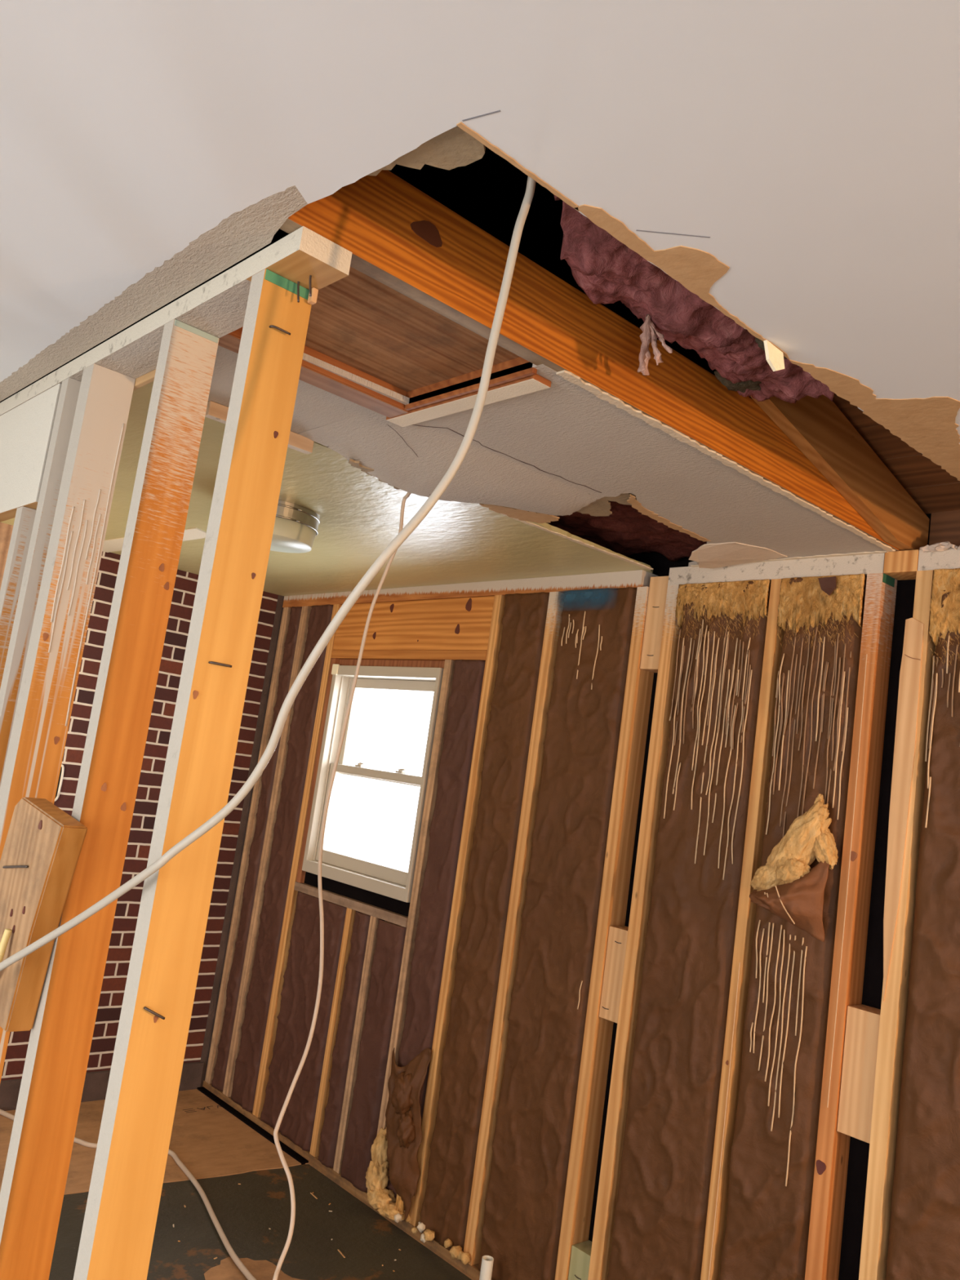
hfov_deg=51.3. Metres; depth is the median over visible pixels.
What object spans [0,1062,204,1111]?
baseboard
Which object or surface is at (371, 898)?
gap
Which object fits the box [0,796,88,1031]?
wood block
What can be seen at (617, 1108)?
stud
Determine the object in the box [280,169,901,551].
ceiling beam
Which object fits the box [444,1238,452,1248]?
crumb
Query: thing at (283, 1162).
electrical cable
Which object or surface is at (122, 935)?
wall
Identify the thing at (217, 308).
plate
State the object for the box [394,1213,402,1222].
crumb
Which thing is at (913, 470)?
board
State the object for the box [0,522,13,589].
stud
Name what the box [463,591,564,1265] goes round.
stud
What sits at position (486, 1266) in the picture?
pipe stub
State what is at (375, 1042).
insulation batt
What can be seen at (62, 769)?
wall box
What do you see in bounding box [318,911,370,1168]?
insulation batt
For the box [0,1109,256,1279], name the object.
electrical cable
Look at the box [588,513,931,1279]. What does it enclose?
wall
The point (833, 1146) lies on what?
stud
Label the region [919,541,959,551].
crumbs
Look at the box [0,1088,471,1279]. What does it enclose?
floor
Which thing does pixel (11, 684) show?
stud
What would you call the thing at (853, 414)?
board
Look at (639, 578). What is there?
plate
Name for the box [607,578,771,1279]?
insulation batt
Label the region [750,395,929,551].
rafter
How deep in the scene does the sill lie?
4.23 m
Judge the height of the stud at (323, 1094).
1.002 m
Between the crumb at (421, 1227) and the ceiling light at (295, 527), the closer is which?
the ceiling light at (295, 527)
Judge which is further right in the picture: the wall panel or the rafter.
the rafter
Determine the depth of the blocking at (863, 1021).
2.58 m
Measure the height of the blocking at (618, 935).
0.286 m
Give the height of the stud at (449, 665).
2.081 m
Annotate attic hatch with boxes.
[217,266,551,426]
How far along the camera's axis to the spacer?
4.38 m
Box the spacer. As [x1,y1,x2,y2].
[338,658,444,668]
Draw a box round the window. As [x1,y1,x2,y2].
[302,595,494,902]
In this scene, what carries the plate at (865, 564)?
on the stud at (717, 1212)
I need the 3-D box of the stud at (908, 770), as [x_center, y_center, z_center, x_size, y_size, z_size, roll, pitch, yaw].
[1.059,0.970,2.572,0.096,2.342,0.065,15,-10,-41]
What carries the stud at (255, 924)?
on the plate at (473, 1272)
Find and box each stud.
[0,319,219,1279]
[0,363,135,1083]
[0,377,80,786]
[0,506,35,688]
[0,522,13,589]
[73,268,311,1279]
[204,607,291,1084]
[222,605,311,1097]
[252,604,340,1117]
[296,657,339,883]
[309,907,355,1156]
[333,915,379,1173]
[377,659,455,1133]
[408,595,505,1226]
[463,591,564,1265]
[555,586,653,1279]
[587,584,681,1279]
[700,578,783,1279]
[804,573,897,1279]
[858,569,935,1279]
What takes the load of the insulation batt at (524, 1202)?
on the plate at (473, 1272)
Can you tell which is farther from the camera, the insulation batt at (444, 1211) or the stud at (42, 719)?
the insulation batt at (444, 1211)
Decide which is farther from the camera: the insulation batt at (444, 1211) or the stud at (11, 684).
the insulation batt at (444, 1211)
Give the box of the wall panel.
[0,382,62,521]
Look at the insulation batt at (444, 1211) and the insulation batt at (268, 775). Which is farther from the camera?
the insulation batt at (268, 775)
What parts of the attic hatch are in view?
trim, panel, trim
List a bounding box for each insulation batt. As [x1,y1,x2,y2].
[211,606,302,1091]
[231,604,333,1111]
[260,891,346,1151]
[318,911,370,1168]
[340,918,406,1191]
[365,659,485,1221]
[420,591,549,1252]
[478,586,637,1279]
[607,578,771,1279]
[719,573,866,1279]
[885,568,959,1279]
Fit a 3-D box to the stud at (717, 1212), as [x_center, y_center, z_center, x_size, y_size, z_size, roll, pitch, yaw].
[0.767,0.974,2.900,0.092,2.342,0.034,15,-10,-41]
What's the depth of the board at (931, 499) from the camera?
2.72 m
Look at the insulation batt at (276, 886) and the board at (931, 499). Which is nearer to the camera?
the board at (931, 499)
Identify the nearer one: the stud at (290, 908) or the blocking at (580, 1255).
the blocking at (580, 1255)
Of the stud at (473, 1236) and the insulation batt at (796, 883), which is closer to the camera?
the insulation batt at (796, 883)
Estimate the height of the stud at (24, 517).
2.089 m
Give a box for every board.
[832,393,879,428]
[855,424,921,459]
[880,453,959,488]
[904,481,959,514]
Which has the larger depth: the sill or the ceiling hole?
the sill
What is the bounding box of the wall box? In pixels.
[54,764,64,801]
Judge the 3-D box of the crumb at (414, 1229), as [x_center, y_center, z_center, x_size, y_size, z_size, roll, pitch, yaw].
[-0.235,2.105,3.570,0.023,0.022,0.022,9,-8,-9]
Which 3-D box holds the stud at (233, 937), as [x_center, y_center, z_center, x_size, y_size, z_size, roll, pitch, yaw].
[-1.123,0.991,5.004,0.089,2.342,0.045,15,-10,-41]
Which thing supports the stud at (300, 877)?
on the sill
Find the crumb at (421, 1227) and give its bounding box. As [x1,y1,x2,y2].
[416,1222,425,1233]
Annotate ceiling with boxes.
[0,0,959,595]
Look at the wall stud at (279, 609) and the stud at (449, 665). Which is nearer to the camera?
the stud at (449, 665)
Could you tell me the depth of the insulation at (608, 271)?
1.78 m
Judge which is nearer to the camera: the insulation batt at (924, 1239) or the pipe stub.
the insulation batt at (924, 1239)
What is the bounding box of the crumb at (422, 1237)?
[420,1233,426,1243]
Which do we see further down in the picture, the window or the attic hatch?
the window
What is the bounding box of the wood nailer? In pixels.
[204,400,313,453]
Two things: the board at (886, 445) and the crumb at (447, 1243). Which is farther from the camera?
the crumb at (447, 1243)
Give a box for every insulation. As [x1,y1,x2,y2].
[553,194,834,403]
[714,369,761,392]
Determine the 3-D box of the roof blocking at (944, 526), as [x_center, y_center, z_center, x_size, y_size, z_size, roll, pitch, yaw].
[1.378,-0.275,2.664,0.022,0.175,0.356,15,-10,-41]
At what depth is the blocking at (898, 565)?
2.75 m
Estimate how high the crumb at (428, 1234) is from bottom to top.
0.039 m
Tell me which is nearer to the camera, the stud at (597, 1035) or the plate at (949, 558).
the plate at (949, 558)
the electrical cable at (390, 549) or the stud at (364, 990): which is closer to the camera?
the electrical cable at (390, 549)
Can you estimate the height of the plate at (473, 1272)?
0.038 m
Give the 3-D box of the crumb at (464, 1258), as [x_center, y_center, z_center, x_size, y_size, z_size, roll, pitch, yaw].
[-0.049,2.097,3.393,0.036,0.035,0.036,5,-8,19]
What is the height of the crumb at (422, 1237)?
0.028 m
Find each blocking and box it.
[568,1240,591,1279]
[599,925,628,1022]
[640,575,668,672]
[836,1004,880,1143]
[883,549,919,580]
[928,510,959,546]
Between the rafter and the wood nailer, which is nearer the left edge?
the wood nailer
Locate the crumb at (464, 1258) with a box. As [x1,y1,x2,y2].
[460,1252,470,1265]
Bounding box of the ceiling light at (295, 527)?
[270,499,319,552]
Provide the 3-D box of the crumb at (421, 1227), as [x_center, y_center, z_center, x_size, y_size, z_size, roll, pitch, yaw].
[-0.209,2.102,3.582,0.031,0.032,0.032,4,-8,25]
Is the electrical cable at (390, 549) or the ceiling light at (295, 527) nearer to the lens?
the electrical cable at (390, 549)
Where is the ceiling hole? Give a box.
[546,500,706,561]
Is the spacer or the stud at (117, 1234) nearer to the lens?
the stud at (117, 1234)
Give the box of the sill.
[293,881,408,927]
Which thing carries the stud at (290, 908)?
on the plate at (473, 1272)
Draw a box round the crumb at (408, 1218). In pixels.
[403,1211,410,1222]
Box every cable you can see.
[0,176,536,971]
[0,928,12,962]
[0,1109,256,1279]
[272,492,411,1279]
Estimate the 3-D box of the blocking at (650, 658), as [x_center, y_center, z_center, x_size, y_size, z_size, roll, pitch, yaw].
[0.613,-0.052,3.373,0.085,0.317,0.082,15,-10,-41]
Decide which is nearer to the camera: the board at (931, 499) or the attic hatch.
the attic hatch
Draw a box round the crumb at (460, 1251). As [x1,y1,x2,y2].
[457,1250,462,1259]
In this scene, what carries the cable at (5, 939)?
attached to the wood block
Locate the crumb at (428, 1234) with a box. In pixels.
[422,1229,435,1242]
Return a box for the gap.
[303,871,409,916]
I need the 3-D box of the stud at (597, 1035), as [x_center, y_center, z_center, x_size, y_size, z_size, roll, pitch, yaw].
[0.425,0.977,3.283,0.089,2.342,0.043,15,-10,-41]
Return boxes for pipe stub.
[479,1255,493,1279]
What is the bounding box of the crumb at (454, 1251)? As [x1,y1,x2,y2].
[448,1245,462,1258]
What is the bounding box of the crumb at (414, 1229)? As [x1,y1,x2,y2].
[411,1226,417,1233]
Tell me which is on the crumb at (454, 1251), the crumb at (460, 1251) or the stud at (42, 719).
the crumb at (460, 1251)
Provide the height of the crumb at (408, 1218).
0.039 m
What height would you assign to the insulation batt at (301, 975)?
1.000 m
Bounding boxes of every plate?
[0,226,352,415]
[202,1080,492,1279]
[282,569,658,608]
[667,552,884,585]
[917,546,959,570]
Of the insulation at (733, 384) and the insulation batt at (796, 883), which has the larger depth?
the insulation batt at (796, 883)
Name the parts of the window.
frame corner, sash, sash, header plate, window header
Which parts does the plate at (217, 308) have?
wood strip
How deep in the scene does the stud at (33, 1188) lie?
1.70 m
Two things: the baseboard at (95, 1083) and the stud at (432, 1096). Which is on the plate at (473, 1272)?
the stud at (432, 1096)
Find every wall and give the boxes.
[0,551,278,1080]
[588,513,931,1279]
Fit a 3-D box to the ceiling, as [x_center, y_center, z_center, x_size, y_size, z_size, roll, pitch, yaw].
[-0.316,-1.313,0.736,6.600,1.255,8.100,15,-10,-41]
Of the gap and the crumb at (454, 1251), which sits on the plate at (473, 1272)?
the crumb at (454, 1251)
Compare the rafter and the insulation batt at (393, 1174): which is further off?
the insulation batt at (393, 1174)

